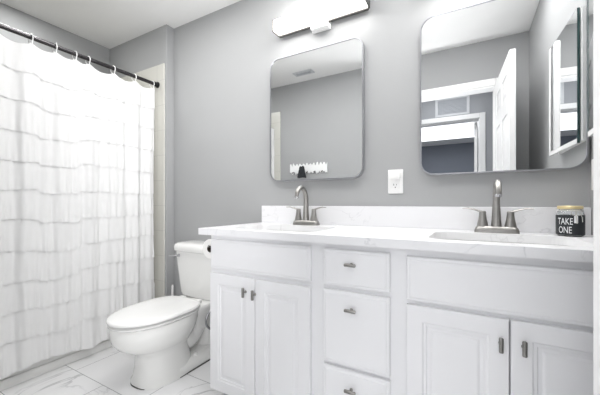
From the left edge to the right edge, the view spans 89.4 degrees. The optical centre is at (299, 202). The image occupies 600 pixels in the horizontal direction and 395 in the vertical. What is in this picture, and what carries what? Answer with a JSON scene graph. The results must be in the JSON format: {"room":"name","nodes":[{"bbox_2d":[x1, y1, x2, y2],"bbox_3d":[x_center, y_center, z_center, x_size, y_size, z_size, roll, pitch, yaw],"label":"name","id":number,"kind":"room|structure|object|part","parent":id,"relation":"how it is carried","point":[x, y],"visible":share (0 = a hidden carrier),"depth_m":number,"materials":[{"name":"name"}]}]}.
{"room":"bathroom","nodes":[
{"label":"bathroom","id":0,"kind":"room"},
{"bbox_2d":[0,3,109,73],"bbox_3d":[-2.162,-0.200,2.176,0.100,2.440,1.620,0,0,29],"label":"wall","id":1,"kind":"structure","parent":0,"point":[9,16],"depth_m":2.40,"materials":[{"name":"grey paint"}]},
{"bbox_2d":[0,346,223,394],"bbox_3d":[-1.231,1.070,-1.172,5.000,0.100,6.750,0,0,29],"label":"floor","id":2,"kind":"structure","parent":0,"point":[109,371],"depth_m":1.72,"materials":[{"name":"tile"}]},
{"bbox_2d":[0,283,154,390],"bbox_3d":[-1.803,0.825,2.003,0.670,0.390,1.403,0,0,29],"label":"bathtub","id":3,"kind":"object","parent":2,"relation":"on","point":[41,367],"visible":0.08,"depth_m":1.83,"materials":[{"name":"white ceramic"}]},
{"bbox_2d":[106,240,210,389],"bbox_3d":[-0.793,0.650,1.889,0.471,0.750,0.758,0,0,29],"label":"toilet","id":4,"kind":"object","parent":2,"relation":"on","point":[168,337],"visible":0.88,"depth_m":1.74,"materials":[{"name":"white ceramic"}]},
{"bbox_3d":[-0.856,0.654,1.770,0.366,0.014,0.481,0,0,29],"label":"seat","id":5,"kind":"part","parent":4,"relation":"part of","materials":[{"name":"white plastic"}]},
{"bbox_3d":[-0.854,0.626,1.772,0.372,0.028,0.495,0,0,29],"label":"lid","id":6,"kind":"part","parent":4,"relation":"part of","materials":[{"name":"white plastic"}]},
{"bbox_3d":[-0.660,0.305,2.117,0.464,0.060,0.230,0,0,29],"label":"tank lid","id":7,"kind":"part","parent":4,"relation":"part of","materials":[{"name":"white ceramic"}]},
{"bbox_3d":[-0.659,0.493,2.120,0.442,0.317,0.208,0,0,29],"label":"tank","id":8,"kind":"part","parent":4,"relation":"part of","materials":[{"name":"white ceramic"}]},
{"bbox_2d":[171,285,173,295],"bbox_3d":[-0.965,0.820,2.296,0.096,0.400,0.096,0,0,29],"label":"toilet brush","id":9,"kind":"object","parent":2,"relation":"on","point":[172,287],"visible":0.07,"depth_m":2.29,"materials":[{"name":"white plastic"}]},
{"bbox_2d":[210,235,592,394],"bbox_3d":[0.347,0.590,1.377,1.588,0.860,0.556,0,0,29],"label":"vanity cabinet","id":10,"kind":"object","parent":2,"relation":"on","point":[287,317],"visible":0.98,"depth_m":1.11,"materials":[{"name":"white paint"}]},
{"bbox_3d":[-0.330,0.646,1.481,0.282,0.587,0.020,0,0,29],"label":"door","id":11,"kind":"part","parent":10,"relation":"part of","materials":[{"name":"white paint"}]},
{"bbox_3d":[-0.263,0.418,1.416,0.013,0.044,0.028,0,0,29],"label":"knob","id":12,"kind":"part","parent":10,"relation":"part of","materials":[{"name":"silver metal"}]},
{"bbox_3d":[-0.215,0.422,1.389,0.013,0.044,0.028,0,0,29],"label":"knob","id":13,"kind":"part","parent":10,"relation":"part of","materials":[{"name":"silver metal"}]},
{"bbox_3d":[-0.204,0.256,1.410,0.572,0.148,0.020,0,0,29],"label":"false drawer","id":14,"kind":"part","parent":10,"relation":"part of","materials":[{"name":"white paint"}]},
{"bbox_3d":[-0.080,0.646,1.340,0.286,0.587,0.020,0,0,29],"label":"door","id":15,"kind":"part","parent":10,"relation":"part of","materials":[{"name":"white paint"}]},
{"bbox_3d":[0.193,0.722,1.161,0.044,0.013,0.028,0,0,29],"label":"knob","id":16,"kind":"part","parent":10,"relation":"part of","materials":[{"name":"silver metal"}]},
{"bbox_3d":[0.193,0.413,1.161,0.044,0.013,0.028,0,0,29],"label":"knob","id":17,"kind":"part","parent":10,"relation":"part of","materials":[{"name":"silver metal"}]},
{"bbox_3d":[0.193,0.238,1.161,0.044,0.013,0.028,0,0,29],"label":"knob","id":18,"kind":"part","parent":10,"relation":"part of","materials":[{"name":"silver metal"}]},
{"bbox_3d":[0.214,0.797,1.176,0.266,0.286,0.020,0,0,29],"label":"drawer","id":19,"kind":"part","parent":10,"relation":"part of","materials":[{"name":"white paint"}]},
{"bbox_3d":[0.214,0.494,1.176,0.266,0.292,0.020,0,0,29],"label":"drawer","id":20,"kind":"part","parent":10,"relation":"part of","materials":[{"name":"white paint"}]},
{"bbox_3d":[0.214,0.257,1.176,0.266,0.146,0.020,0,0,29],"label":"drawer","id":21,"kind":"part","parent":10,"relation":"part of","materials":[{"name":"white paint"}]},
{"bbox_2d":[198,222,592,262],"bbox_3d":[0.330,0.144,1.387,1.631,0.032,0.556,0,0,29],"label":"countertop","id":22,"kind":"structure","parent":10,"relation":"on","point":[579,249],"depth_m":1.18,"materials":[{"name":"white stone"}]},
{"bbox_2d":[288,186,325,225],"bbox_3d":[0.013,0.015,1.726,0.258,0.226,0.152,0,0,29],"label":"faucet","id":23,"kind":"object","parent":22,"relation":"on","point":[313,221],"visible":1,"depth_m":1.75,"materials":[{"name":"silver metal"}]},
{"bbox_3d":[-0.033,0.063,1.805,0.102,0.086,0.047,0,0,29],"label":"handle","id":24,"kind":"part","parent":23,"relation":"part of","materials":[{"name":"silver metal"}]},
{"bbox_3d":[0.010,0.005,1.723,0.040,0.206,0.142,0,0,29],"label":"spout","id":25,"kind":"part","parent":23,"relation":"part of","materials":[{"name":"silver metal"}]},
{"bbox_3d":[0.035,0.115,1.767,0.164,0.027,0.058,0,0,29],"label":"plate","id":26,"kind":"part","parent":23,"relation":"part of","materials":[{"name":"silver metal"}]},
{"bbox_3d":[0.103,0.063,1.728,0.102,0.086,0.047,0,0,29],"label":"handle","id":27,"kind":"part","parent":23,"relation":"part of","materials":[{"name":"silver metal"}]},
{"bbox_2d":[462,179,533,233],"bbox_3d":[0.826,0.015,1.270,0.258,0.226,0.152,0,0,29],"label":"faucet","id":28,"kind":"object","parent":22,"relation":"on","point":[510,227],"visible":1,"depth_m":1.29,"materials":[{"name":"silver metal"}]},
{"bbox_3d":[0.781,0.063,1.349,0.102,0.086,0.047,0,0,29],"label":"handle","id":29,"kind":"part","parent":28,"relation":"part of","materials":[{"name":"silver metal"}]},
{"bbox_3d":[0.824,0.005,1.266,0.040,0.206,0.142,0,0,29],"label":"spout","id":30,"kind":"part","parent":28,"relation":"part of","materials":[{"name":"silver metal"}]},
{"bbox_3d":[0.849,0.115,1.310,0.164,0.027,0.058,0,0,29],"label":"plate","id":31,"kind":"part","parent":28,"relation":"part of","materials":[{"name":"silver metal"}]},
{"bbox_3d":[0.917,0.063,1.272,0.102,0.086,0.047,0,0,29],"label":"handle","id":32,"kind":"part","parent":28,"relation":"part of","materials":[{"name":"silver metal"}]},
{"bbox_2d":[445,239,564,245],"bbox_3d":[0.740,0.235,1.116,0.500,0.149,0.350,0,0,29],"label":"sink","id":33,"kind":"object","parent":22,"relation":"in","point":[445,239],"visible":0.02,"depth_m":1.24,"materials":[{"name":"white ceramic"}]},
{"bbox_2d":[556,206,584,236],"bbox_3d":[1.052,0.069,1.179,0.087,0.118,0.090,0,0,29],"label":"jar","id":34,"kind":"object","parent":22,"relation":"on","point":[570,220],"visible":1,"depth_m":1.15,"materials":[{"name":"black glass"}]},
{"bbox_3d":[1.053,0.017,1.181,0.078,0.013,0.078,0,0,29],"label":"lid","id":35,"kind":"part","parent":34,"relation":"part of","materials":[{"name":"gold metal"}]},
{"bbox_3d":[0.513,0.649,1.008,0.302,0.581,0.020,0,0,29],"label":"door","id":36,"kind":"part","parent":10,"relation":"part of","materials":[{"name":"white paint"}]},
{"bbox_3d":[0.647,0.266,0.933,0.609,0.156,0.020,0,0,29],"label":"false drawer","id":37,"kind":"part","parent":10,"relation":"part of","materials":[{"name":"white paint"}]},
{"bbox_3d":[0.613,0.432,0.924,0.013,0.044,0.028,0,0,29],"label":"knob","id":38,"kind":"part","parent":10,"relation":"part of","materials":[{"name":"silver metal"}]},
{"bbox_3d":[0.664,0.430,0.896,0.013,0.044,0.028,0,0,29],"label":"knob","id":39,"kind":"part","parent":10,"relation":"part of","materials":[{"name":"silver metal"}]},
{"bbox_3d":[0.780,0.649,0.858,0.304,0.581,0.020,0,0,29],"label":"door","id":40,"kind":"part","parent":10,"relation":"part of","materials":[{"name":"white paint"}]},
{"bbox_3d":[-0.433,0.235,1.682,0.070,0.043,0.164,0,0,29],"label":"paper holder","id":41,"kind":"object","parent":10,"relation":"attached to","visible":0},
{"bbox_2d":[203,239,210,258],"bbox_3d":[-0.461,0.247,1.677,0.104,0.104,0.106,0,0,29],"label":"toilet paper","id":42,"kind":"object","parent":41,"relation":"on","point":[207,251],"visible":0.3,"depth_m":1.64,"materials":[{"name":"white paper"}]},
{"bbox_2d":[0,0,240,48],"bbox_3d":[-0.644,-1.470,1.382,3.525,0.100,1.720,0,0,29],"label":"ceiling","id":43,"kind":"structure","parent":0,"point":[109,24],"depth_m":2.28,"materials":[{"name":"white paint"}]},
{"bbox_2d":[110,24,173,295],"bbox_3d":[-1.390,-0.200,2.631,0.800,2.440,0.072,0,0,29],"label":"wall","id":44,"kind":"structure","parent":0,"point":[153,48],"depth_m":2.45,"materials":[{"name":"grey paint"}]},
{"bbox_2d":[121,63,164,297],"bbox_3d":[-1.412,-0.045,2.595,0.773,2.130,0.012,0,0,29],"label":"tiled wall","id":45,"kind":"structure","parent":44,"relation":"attached to","point":[156,73],"depth_m":2.43,"materials":[{"name":"white tile"}]},
{"bbox_2d":[0,23,159,87],"bbox_3d":[-1.487,-0.948,1.825,0.048,0.048,1.403,0,0,29],"label":"shower rod","id":46,"kind":"object","parent":45,"relation":"attached to","point":[2,26],"visible":0.97,"depth_m":1.91,"materials":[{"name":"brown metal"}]},
{"bbox_3d":[-1.168,-0.926,2.393,0.061,0.082,0.015,0,0,29],"label":"curtain ring","id":47,"kind":"object","parent":46,"relation":"hanging from","visible":0},
{"bbox_2d":[0,34,154,379],"bbox_3d":[-1.467,0.020,1.795,0.084,1.857,1.353,0,0,26],"label":"shower curtain","id":48,"kind":"object","parent":47,"relation":"hanging from","point":[77,139],"visible":0.99,"depth_m":1.87,"materials":[{"name":"white fabric"}]},
{"bbox_2d":[174,0,589,295],"bbox_3d":[-0.247,-0.200,2.088,3.525,2.440,0.100,0,0,29],"label":"wall","id":49,"kind":"structure","parent":0,"point":[223,58],"depth_m":1.97,"materials":[{"name":"grey paint"}]},
{"bbox_2d":[205,310,209,329],"bbox_3d":[-0.526,0.762,2.015,0.051,0.229,0.268,0,0,29],"label":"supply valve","id":50,"kind":"object","parent":49,"relation":"attached to","point":[208,313],"visible":0.18,"depth_m":1.91,"materials":[{"name":"silver metal"}]},
{"bbox_2d":[270,37,364,181],"bbox_3d":[0.081,-0.533,1.830,0.626,0.790,0.026,0,0,29],"label":"wall mirror","id":51,"kind":"object","parent":49,"relation":"attached to","point":[317,95],"visible":1,"depth_m":1.80,"materials":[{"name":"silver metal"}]},
{"bbox_2d":[272,0,369,37],"bbox_3d":[0.110,-1.087,1.773,0.594,0.122,0.099,0,0,29],"label":"vanity light","id":52,"kind":"object","parent":49,"relation":"attached to","point":[318,18],"visible":1,"depth_m":1.75,"materials":[{"name":"white glass"}]},
{"bbox_2d":[388,169,402,193],"bbox_3d":[0.500,-0.114,1.594,0.078,0.127,0.030,0,0,29],"label":"wall outlet","id":53,"kind":"object","parent":49,"relation":"attached to","point":[395,177],"visible":1,"depth_m":1.59,"materials":[{"name":"white plastic"}]},
{"bbox_2d":[391,179,398,188],"bbox_3d":[0.503,-0.114,1.600,0.042,0.077,0.004,0,0,29],"label":"receptacle","id":54,"kind":"object","parent":53,"relation":"attached to","point":[394,182],"depth_m":1.60,"materials":[{"name":"white plastic"}]},
{"bbox_2d":[262,206,590,234],"bbox_3d":[0.461,0.073,1.621,1.631,0.110,0.020,0,0,29],"label":"backsplash","id":55,"kind":"structure","parent":49,"relation":"attached to","point":[538,219],"depth_m":1.54,"materials":[{"name":"white stone"}]},
{"bbox_2d":[420,0,588,174],"bbox_3d":[0.886,-0.533,1.378,0.636,0.790,0.026,0,0,29],"label":"wall mirror","id":56,"kind":"object","parent":49,"relation":"attached to","point":[504,83],"visible":1,"depth_m":1.35,"materials":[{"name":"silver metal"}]},
{"bbox_2d":[590,136,592,234],"bbox_3d":[0.825,-0.200,0.500,0.100,2.440,1.620,0,0,29],"label":"wall","id":57,"kind":"structure","parent":0,"point":[591,137],"depth_m":1.22,"materials":[{"name":"grey paint"}]},
{"bbox_2d":[588,0,592,136],"bbox_3d":[1.018,-0.540,1.000,0.052,0.572,0.410,0,0,29],"label":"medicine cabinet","id":58,"kind":"object","parent":57,"relation":"attached to","point":[590,2],"visible":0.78,"depth_m":1.14,"materials":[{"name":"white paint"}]},
{"bbox_3d":[1.005,-0.540,0.998,0.009,0.572,0.394,0,0,33],"label":"door","id":59,"kind":"part","parent":58,"relation":"part of","materials":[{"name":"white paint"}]},
{"bbox_2d":[591,159,592,189],"bbox_3d":[1.130,-0.111,1.159,0.012,0.122,0.083,0,0,29],"label":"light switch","id":60,"kind":"object","parent":57,"relation":"attached to","point":[592,159],"visible":0.34,"depth_m":1.18,"materials":[{"name":"white plastic"}]},
{"bbox_3d":[-1.035,-0.200,0.684,3.325,2.440,0.120,0,0,29],"label":"wall door","id":61,"kind":"structure","parent":0,"visible":0},
{"bbox_3d":[-0.143,0.002,0.184,0.810,2.035,0.120,0,0,29],"label":"door frame","id":62,"kind":"structure","parent":61,"relation":"attached to","visible":0},
{"bbox_2d":[593,0,599,394],"bbox_3d":[0.439,0.003,0.330,0.037,2.015,0.700,0,0,33],"label":"door","id":63,"kind":"structure","parent":62,"relation":"attached to","point":[596,3],"depth_m":0.61,"materials":[{"name":"white paint"}]}
]}

